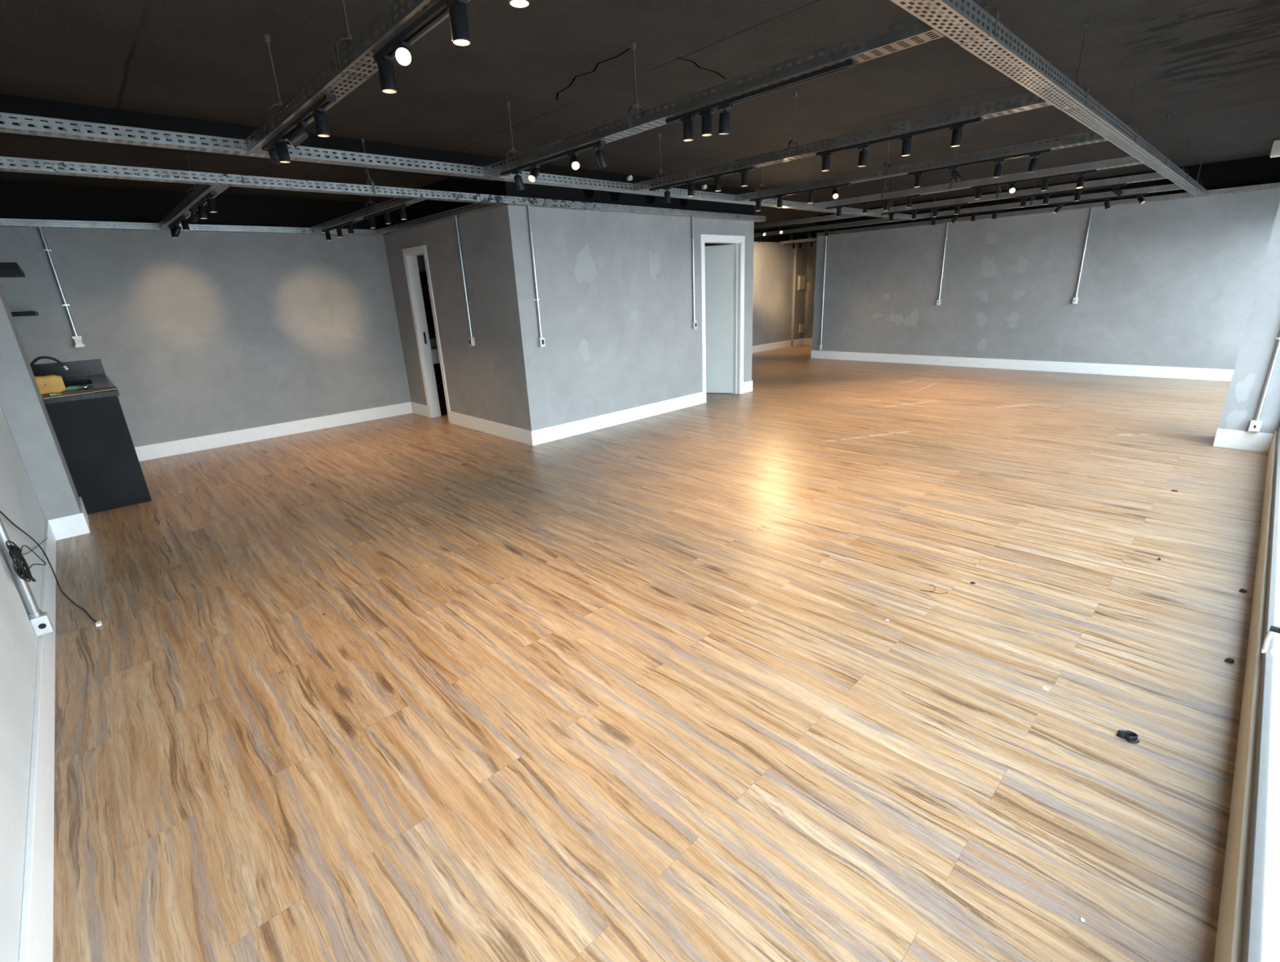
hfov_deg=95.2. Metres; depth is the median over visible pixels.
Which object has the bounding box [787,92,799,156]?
hanger
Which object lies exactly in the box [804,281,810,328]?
conduit
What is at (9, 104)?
cable tray
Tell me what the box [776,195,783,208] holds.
track spotlight
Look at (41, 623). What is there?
conduit
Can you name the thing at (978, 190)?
track spotlight
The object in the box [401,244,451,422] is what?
door
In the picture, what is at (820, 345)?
conduit
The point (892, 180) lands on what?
hanger
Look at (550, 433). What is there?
baseboard
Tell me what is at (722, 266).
door
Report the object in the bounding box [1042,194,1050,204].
track spotlight
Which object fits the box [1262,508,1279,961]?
ground
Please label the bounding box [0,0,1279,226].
ceiling
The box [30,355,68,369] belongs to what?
faucet
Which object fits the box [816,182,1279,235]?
cable tray
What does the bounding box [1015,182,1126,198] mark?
track
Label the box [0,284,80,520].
wall pillar
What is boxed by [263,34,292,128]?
hanger
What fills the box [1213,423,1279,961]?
window
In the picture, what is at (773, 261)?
wall
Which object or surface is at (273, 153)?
track spotlight
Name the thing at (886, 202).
track spotlight
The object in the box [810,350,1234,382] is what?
baseboard
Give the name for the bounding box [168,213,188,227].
track
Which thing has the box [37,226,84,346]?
conduit
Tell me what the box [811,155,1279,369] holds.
wall
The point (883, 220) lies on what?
cable tray
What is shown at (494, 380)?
wall
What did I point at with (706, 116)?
track spotlight
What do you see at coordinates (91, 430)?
cabinet
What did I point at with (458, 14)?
track spotlight
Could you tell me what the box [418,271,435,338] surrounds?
glass panel
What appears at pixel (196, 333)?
wall
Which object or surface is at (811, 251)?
wall
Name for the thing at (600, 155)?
track spotlight
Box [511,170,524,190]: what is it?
track spotlight
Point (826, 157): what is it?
track spotlight
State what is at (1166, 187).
cable tray
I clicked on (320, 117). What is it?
track spotlight
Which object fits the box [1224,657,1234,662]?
chip
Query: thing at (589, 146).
track
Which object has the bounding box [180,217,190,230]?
track spotlight
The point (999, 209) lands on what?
track
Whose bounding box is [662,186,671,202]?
track spotlight
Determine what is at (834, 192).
track spotlight
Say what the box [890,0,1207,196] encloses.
cable tray
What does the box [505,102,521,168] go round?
hanger
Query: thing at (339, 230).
track spotlight
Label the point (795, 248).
trim
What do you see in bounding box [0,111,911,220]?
cable tray
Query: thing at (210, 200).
track spotlight
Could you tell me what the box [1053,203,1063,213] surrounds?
track spotlight
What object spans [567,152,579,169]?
track spotlight
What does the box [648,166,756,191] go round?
track
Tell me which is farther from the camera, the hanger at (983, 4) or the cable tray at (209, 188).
the cable tray at (209, 188)
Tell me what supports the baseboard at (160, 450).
attached to the wall at (196, 333)
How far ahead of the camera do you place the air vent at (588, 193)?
6.12 m
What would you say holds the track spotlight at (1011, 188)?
attached to the track at (1095, 170)
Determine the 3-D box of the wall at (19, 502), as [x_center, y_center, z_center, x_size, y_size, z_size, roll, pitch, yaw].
[-3.127,-0.498,2.531,0.120,2.740,8.720,-19,24,-40]
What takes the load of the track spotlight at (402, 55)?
attached to the track at (438, 11)
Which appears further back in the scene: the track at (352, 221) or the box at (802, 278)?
the box at (802, 278)
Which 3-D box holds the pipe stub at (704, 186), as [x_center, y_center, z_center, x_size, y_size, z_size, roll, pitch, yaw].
[0.796,-3.641,7.238,0.050,0.050,0.050,-19,24,-40]
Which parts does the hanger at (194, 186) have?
rod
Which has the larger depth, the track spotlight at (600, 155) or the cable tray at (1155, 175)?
the cable tray at (1155, 175)
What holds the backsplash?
attached to the wall at (196, 333)
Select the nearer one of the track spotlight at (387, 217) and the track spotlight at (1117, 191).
the track spotlight at (387, 217)
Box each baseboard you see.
[18,520,56,961]
[48,496,89,540]
[134,401,412,461]
[410,401,533,445]
[532,380,752,445]
[751,337,812,353]
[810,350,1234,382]
[1213,428,1274,452]
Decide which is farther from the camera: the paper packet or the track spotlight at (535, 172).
the paper packet
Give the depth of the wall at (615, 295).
6.67 m
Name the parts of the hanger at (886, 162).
rod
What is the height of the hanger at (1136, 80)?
0.386 m
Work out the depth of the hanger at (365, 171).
5.67 m
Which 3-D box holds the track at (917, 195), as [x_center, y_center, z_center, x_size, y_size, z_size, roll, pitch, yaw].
[2.569,-3.107,6.513,0.038,0.018,1.072,-19,24,-40]
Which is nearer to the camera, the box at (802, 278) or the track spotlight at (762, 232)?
the track spotlight at (762, 232)
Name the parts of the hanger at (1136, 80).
rod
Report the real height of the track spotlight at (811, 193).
0.099 m
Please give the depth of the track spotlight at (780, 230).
8.90 m
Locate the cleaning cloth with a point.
(72, 387)
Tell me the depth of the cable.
2.58 m
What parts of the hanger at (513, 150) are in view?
rod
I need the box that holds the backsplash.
[31,359,105,378]
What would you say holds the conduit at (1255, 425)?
attached to the wall column at (1259, 342)
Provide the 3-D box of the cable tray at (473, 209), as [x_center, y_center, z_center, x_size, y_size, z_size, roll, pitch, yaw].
[-2.346,-2.921,6.529,0.100,0.060,3.045,-19,24,-40]
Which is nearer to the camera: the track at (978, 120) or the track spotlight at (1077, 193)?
the track at (978, 120)
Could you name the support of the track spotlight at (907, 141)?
attached to the track at (978, 120)
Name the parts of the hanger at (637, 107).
rod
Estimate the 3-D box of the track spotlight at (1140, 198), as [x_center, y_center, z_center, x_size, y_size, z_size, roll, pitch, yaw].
[5.988,-3.360,6.982,0.062,0.107,0.112,-6,19,-9]
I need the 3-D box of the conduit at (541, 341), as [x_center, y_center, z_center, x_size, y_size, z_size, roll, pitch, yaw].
[-1.046,-2.027,5.860,0.058,1.334,0.049,-19,24,-40]
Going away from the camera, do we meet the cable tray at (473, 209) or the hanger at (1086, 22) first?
the hanger at (1086, 22)
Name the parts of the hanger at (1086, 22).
rod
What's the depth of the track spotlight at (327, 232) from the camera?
6.71 m
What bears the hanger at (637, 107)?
hanging from the ceiling
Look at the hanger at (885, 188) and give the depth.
6.35 m
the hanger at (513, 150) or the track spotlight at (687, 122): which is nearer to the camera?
the track spotlight at (687, 122)
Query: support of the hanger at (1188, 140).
hanging from the ceiling
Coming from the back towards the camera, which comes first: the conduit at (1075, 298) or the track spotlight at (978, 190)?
the conduit at (1075, 298)
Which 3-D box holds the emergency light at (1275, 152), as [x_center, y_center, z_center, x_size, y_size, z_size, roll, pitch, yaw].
[6.858,-3.548,6.213,0.110,0.159,0.190,-19,24,-40]
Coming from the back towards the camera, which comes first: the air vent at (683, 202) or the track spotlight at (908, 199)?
the air vent at (683, 202)
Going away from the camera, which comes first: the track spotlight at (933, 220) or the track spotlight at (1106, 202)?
the track spotlight at (1106, 202)
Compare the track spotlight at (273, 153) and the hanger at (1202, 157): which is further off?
the hanger at (1202, 157)
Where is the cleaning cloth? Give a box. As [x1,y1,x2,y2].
[65,385,81,390]
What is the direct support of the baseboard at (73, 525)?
attached to the wall pillar at (23, 406)
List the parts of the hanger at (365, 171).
rod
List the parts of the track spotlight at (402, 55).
bulb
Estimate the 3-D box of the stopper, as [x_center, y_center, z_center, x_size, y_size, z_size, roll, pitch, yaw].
[-4.615,-0.780,4.856,0.044,0.044,0.043,-19,24,-40]
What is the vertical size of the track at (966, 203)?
0.018 m
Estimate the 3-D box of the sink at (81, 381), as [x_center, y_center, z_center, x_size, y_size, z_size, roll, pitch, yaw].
[-5.292,-0.822,5.401,0.380,0.150,0.650,-19,24,-40]
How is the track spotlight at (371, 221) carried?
attached to the track at (405, 205)
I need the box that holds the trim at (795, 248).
[791,244,796,339]
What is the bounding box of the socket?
[75,338,81,343]
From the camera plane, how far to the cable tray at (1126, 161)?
5.64 m
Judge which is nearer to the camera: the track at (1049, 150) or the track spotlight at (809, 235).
the track at (1049, 150)
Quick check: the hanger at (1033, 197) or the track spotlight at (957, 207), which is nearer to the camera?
the track spotlight at (957, 207)
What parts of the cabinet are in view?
panel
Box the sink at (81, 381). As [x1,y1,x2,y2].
[63,378,93,385]
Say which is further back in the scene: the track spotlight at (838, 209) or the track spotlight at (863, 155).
the track spotlight at (838, 209)
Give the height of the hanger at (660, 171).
0.386 m
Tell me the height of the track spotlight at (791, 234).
0.099 m
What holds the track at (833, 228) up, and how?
attached to the cable tray at (883, 220)
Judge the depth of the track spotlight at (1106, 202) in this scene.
7.21 m
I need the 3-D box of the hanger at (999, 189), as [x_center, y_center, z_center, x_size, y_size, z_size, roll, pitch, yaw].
[4.189,-3.492,6.787,0.111,0.386,0.026,-19,24,-40]
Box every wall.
[0,180,437,447]
[0,405,45,961]
[377,160,541,431]
[516,164,754,428]
[704,243,732,246]
[751,226,808,346]
[803,228,817,337]
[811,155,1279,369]
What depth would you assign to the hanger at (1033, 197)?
7.70 m
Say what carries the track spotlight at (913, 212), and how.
attached to the track at (966, 203)
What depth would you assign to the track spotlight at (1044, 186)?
5.36 m
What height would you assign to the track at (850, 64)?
0.018 m
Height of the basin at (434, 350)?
0.195 m
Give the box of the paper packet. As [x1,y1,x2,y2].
[34,374,66,395]
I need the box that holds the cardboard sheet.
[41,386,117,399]
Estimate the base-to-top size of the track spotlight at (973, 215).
0.099 m
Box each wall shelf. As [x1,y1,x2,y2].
[0,262,25,277]
[10,311,39,315]
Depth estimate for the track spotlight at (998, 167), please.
4.36 m
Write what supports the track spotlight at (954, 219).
attached to the track at (999, 209)
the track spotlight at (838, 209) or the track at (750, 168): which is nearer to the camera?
the track at (750, 168)
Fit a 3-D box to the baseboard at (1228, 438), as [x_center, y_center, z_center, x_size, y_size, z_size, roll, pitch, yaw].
[5.162,-0.348,5.004,0.012,0.160,0.341,-19,24,-40]
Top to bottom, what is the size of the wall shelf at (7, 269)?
0.050 m
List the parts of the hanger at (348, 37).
rod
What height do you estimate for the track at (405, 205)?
0.018 m
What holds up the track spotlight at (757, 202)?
attached to the track at (846, 184)
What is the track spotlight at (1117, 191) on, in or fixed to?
attached to the track at (1123, 184)
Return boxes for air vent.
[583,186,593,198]
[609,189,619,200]
[645,195,654,204]
[680,198,687,206]
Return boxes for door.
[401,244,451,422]
[700,234,745,403]
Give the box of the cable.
[0,510,102,626]
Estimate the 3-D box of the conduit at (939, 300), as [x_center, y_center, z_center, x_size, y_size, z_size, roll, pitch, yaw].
[5.170,-3.687,9.970,0.051,1.320,0.058,-19,24,-40]
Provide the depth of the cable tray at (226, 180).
4.29 m
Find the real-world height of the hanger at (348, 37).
0.386 m
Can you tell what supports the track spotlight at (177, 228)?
attached to the track at (184, 215)
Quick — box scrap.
[48,393,62,395]
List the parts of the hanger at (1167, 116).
rod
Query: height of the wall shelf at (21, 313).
0.032 m
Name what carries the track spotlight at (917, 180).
attached to the track at (1049, 150)
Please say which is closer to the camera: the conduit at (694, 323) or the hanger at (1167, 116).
the hanger at (1167, 116)
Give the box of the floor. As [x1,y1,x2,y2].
[53,344,1268,961]
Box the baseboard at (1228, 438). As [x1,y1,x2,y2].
[1213,428,1274,452]
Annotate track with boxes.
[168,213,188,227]
[188,191,217,211]
[262,93,336,151]
[321,220,356,231]
[363,203,409,218]
[373,0,450,61]
[500,140,605,175]
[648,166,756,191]
[665,58,857,124]
[750,182,851,201]
[753,227,835,238]
[754,223,798,230]
[783,240,817,244]
[816,117,983,155]
[825,194,919,208]
[880,202,968,214]
[907,148,1052,175]
[923,208,1005,219]
[971,168,1097,189]
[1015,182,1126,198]
[1048,192,1147,205]
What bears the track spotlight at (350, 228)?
attached to the track at (352, 221)
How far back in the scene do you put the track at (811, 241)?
12.97 m
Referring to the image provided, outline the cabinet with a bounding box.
[31,359,151,514]
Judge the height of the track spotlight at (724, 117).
0.116 m
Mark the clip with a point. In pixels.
(1131, 736)
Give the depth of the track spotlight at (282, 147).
2.92 m
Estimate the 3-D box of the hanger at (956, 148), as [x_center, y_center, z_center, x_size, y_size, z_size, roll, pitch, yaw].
[3.152,-3.135,5.854,0.111,0.386,0.026,-19,24,-40]
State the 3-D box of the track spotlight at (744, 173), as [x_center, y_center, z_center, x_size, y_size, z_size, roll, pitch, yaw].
[0.775,-2.240,4.329,0.052,0.099,0.070,-19,24,-40]
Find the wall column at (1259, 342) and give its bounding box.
[1217,202,1279,433]
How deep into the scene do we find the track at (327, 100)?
2.61 m
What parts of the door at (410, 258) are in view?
strike plate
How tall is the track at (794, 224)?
0.018 m
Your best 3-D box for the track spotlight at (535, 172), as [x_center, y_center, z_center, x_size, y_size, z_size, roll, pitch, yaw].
[-0.691,-1.986,3.779,0.093,0.105,0.084,-19,24,-40]
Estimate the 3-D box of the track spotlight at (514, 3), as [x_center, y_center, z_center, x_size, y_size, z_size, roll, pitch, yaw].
[-0.302,-1.234,1.438,0.052,0.099,0.070,-19,24,-40]
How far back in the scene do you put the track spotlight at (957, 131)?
3.29 m
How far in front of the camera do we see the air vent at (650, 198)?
6.71 m
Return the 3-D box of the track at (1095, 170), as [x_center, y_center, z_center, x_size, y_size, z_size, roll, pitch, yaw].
[3.636,-2.804,5.442,0.038,0.018,0.997,-19,24,-40]
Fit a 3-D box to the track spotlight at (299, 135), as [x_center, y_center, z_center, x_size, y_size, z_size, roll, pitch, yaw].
[-1.566,-1.578,2.667,0.094,0.103,0.083,-19,24,-40]
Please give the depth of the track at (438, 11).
1.79 m
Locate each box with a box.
[797,275,806,289]
[798,323,804,332]
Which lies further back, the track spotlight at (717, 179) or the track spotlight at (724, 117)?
the track spotlight at (717, 179)
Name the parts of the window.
frame, stay knob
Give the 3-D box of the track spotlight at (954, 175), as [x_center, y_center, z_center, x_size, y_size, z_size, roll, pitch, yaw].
[2.481,-2.403,4.596,0.106,0.111,0.065,0,19,9]
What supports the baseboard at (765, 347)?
attached to the wall at (773, 261)
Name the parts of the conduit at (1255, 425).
plate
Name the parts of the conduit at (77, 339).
plate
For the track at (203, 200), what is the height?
0.018 m
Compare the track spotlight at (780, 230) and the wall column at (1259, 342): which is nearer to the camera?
the wall column at (1259, 342)
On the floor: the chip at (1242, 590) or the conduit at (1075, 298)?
the chip at (1242, 590)
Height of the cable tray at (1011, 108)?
0.061 m
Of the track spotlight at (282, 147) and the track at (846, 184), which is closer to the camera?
the track spotlight at (282, 147)
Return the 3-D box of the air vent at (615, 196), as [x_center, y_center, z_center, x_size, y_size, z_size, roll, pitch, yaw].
[-0.275,-3.116,6.345,0.136,0.136,0.014,-19,24,-40]
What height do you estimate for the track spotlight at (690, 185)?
0.099 m
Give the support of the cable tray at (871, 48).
hanging from the hanger at (637, 107)
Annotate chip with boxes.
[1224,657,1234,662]
[1239,588,1247,592]
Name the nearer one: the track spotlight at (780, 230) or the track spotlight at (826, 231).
the track spotlight at (780, 230)
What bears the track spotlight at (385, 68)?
attached to the track at (438, 11)
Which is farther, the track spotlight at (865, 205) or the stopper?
the track spotlight at (865, 205)
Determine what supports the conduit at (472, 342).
attached to the wall at (494, 380)
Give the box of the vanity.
[431,346,447,413]
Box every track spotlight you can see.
[169,226,178,237]
[172,222,182,235]
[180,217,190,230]
[190,209,198,222]
[197,204,207,218]
[206,196,217,212]
[267,144,280,164]
[275,137,290,163]
[285,120,308,147]
[312,106,330,137]
[324,230,331,239]
[336,226,342,237]
[346,223,354,234]
[368,216,375,228]
[376,53,397,93]
[383,211,391,223]
[392,40,412,66]
[399,206,406,219]
[446,0,471,46]
[508,0,529,8]
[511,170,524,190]
[528,164,540,182]
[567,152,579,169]
[593,144,608,168]
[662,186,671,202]
[680,115,695,141]
[686,182,695,196]
[699,109,714,136]
[713,175,722,191]
[717,103,733,134]
[739,169,749,186]
[755,199,762,211]
[760,229,765,235]
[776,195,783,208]
[777,226,782,234]
[788,233,793,239]
[806,231,812,239]
[807,191,815,203]
[820,152,831,171]
[824,229,829,236]
[830,186,839,199]
[835,206,842,217]
[857,144,870,166]
[862,203,869,213]
[883,200,890,210]
[888,213,894,222]
[900,135,914,156]
[906,196,913,208]
[911,210,917,219]
[913,173,923,187]
[931,217,936,225]
[932,208,938,217]
[948,166,962,182]
[950,124,964,146]
[950,215,959,223]
[954,204,960,214]
[970,213,976,221]
[974,187,982,199]
[991,210,998,219]
[992,159,1004,177]
[1007,182,1017,193]
[1020,196,1027,207]
[1027,153,1041,172]
[1040,177,1050,191]
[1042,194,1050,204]
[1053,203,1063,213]
[1074,190,1082,200]
[1075,173,1086,188]
[1102,198,1111,208]
[1111,185,1123,196]
[1136,194,1146,204]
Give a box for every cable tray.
[0,93,506,182]
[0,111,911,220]
[0,155,765,222]
[0,217,377,235]
[158,184,229,229]
[244,0,470,154]
[309,192,426,233]
[373,199,505,235]
[484,11,945,177]
[633,89,1052,191]
[735,128,1108,201]
[753,216,907,236]
[754,211,864,229]
[779,237,817,244]
[812,155,1142,209]
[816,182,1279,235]
[868,172,1168,214]
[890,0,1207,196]
[914,183,1183,219]
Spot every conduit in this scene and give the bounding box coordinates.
[0,516,53,635]
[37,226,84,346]
[454,217,475,346]
[527,205,545,346]
[690,217,697,328]
[804,281,810,328]
[818,236,826,350]
[936,222,948,305]
[1071,207,1093,303]
[1247,333,1279,432]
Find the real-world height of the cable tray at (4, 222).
0.061 m
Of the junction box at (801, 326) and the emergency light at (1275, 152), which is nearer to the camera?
the emergency light at (1275, 152)
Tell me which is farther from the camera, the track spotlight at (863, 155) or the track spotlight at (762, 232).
the track spotlight at (762, 232)
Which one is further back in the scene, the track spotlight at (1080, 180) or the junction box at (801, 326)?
the junction box at (801, 326)
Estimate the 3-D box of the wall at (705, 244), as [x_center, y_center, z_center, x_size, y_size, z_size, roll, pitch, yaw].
[0.481,-2.950,9.435,0.120,2.740,2.925,-19,24,-40]
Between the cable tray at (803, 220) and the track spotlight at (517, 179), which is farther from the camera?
the cable tray at (803, 220)
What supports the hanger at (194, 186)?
hanging from the ceiling
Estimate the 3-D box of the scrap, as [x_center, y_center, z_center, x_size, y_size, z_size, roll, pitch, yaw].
[-4.554,-0.676,4.551,0.070,0.016,0.030,-19,24,-40]
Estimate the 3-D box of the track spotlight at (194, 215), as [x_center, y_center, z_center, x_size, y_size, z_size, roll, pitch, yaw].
[-3.749,-2.225,4.913,0.053,0.085,0.118,-19,24,-40]
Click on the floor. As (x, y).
(641, 690)
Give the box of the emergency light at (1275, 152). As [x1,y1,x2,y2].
[1270,139,1279,157]
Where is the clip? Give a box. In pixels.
[1115,729,1139,742]
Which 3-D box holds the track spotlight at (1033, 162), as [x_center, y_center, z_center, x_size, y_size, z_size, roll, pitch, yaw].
[2.847,-2.293,4.219,0.055,0.116,0.070,-19,24,-40]
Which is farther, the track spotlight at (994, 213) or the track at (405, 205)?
the track spotlight at (994, 213)
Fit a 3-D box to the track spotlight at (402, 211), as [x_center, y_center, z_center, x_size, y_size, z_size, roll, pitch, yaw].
[-2.137,-2.412,5.266,0.052,0.099,0.070,-19,24,-40]
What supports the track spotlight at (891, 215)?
attached to the track at (966, 203)
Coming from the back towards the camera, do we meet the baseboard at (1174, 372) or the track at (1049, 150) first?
the baseboard at (1174, 372)
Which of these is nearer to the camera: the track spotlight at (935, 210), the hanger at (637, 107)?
the hanger at (637, 107)
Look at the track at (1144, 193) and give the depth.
7.25 m
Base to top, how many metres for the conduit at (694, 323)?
1.338 m
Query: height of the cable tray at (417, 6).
0.061 m
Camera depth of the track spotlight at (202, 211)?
4.65 m
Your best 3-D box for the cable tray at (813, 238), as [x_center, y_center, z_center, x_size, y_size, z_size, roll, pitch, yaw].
[3.763,-5.277,12.783,0.100,0.060,1.580,-19,24,-40]
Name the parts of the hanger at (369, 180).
rod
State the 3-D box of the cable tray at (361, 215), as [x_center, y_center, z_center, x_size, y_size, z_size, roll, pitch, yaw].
[-2.883,-2.713,5.980,0.102,0.061,2.950,-19,24,-40]
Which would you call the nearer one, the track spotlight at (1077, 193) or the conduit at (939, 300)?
the track spotlight at (1077, 193)
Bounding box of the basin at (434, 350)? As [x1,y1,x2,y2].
[431,346,439,364]
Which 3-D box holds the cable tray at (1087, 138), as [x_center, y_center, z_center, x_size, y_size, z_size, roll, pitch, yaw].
[2.068,-2.611,4.960,0.102,0.061,3.046,-19,24,-40]
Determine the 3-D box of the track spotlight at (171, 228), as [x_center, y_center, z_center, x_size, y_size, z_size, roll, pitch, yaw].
[-4.624,-2.468,5.795,0.052,0.099,0.070,-19,24,-40]
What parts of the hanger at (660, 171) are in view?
rod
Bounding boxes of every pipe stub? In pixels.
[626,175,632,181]
[701,184,706,189]
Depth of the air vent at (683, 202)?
7.08 m
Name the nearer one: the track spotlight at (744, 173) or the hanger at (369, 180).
the track spotlight at (744, 173)
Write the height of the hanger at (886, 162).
0.386 m
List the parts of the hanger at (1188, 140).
rod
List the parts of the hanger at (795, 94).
rod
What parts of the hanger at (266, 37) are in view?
rod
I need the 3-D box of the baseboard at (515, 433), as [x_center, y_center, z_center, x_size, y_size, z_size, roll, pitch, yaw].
[-2.199,-0.752,7.283,0.012,0.160,3.045,-19,24,-40]
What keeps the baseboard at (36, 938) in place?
attached to the wall at (19, 502)
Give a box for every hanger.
[185,153,202,202]
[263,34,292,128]
[334,0,368,71]
[360,138,375,193]
[364,169,377,213]
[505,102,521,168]
[627,42,645,128]
[655,133,666,185]
[756,153,764,196]
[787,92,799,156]
[880,159,888,198]
[882,124,891,175]
[888,179,894,211]
[949,146,958,189]
[962,0,999,42]
[995,161,1004,198]
[1030,181,1035,204]
[1061,19,1090,107]
[1115,78,1139,142]
[1150,114,1169,164]
[1173,138,1191,179]
[1195,155,1204,190]
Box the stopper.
[81,384,88,389]
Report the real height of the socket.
0.044 m
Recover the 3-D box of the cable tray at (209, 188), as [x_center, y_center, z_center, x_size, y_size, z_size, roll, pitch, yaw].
[-3.917,-2.357,5.051,0.102,0.061,2.950,-19,24,-40]
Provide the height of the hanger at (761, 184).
0.386 m
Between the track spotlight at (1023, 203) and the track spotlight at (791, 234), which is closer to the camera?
the track spotlight at (1023, 203)

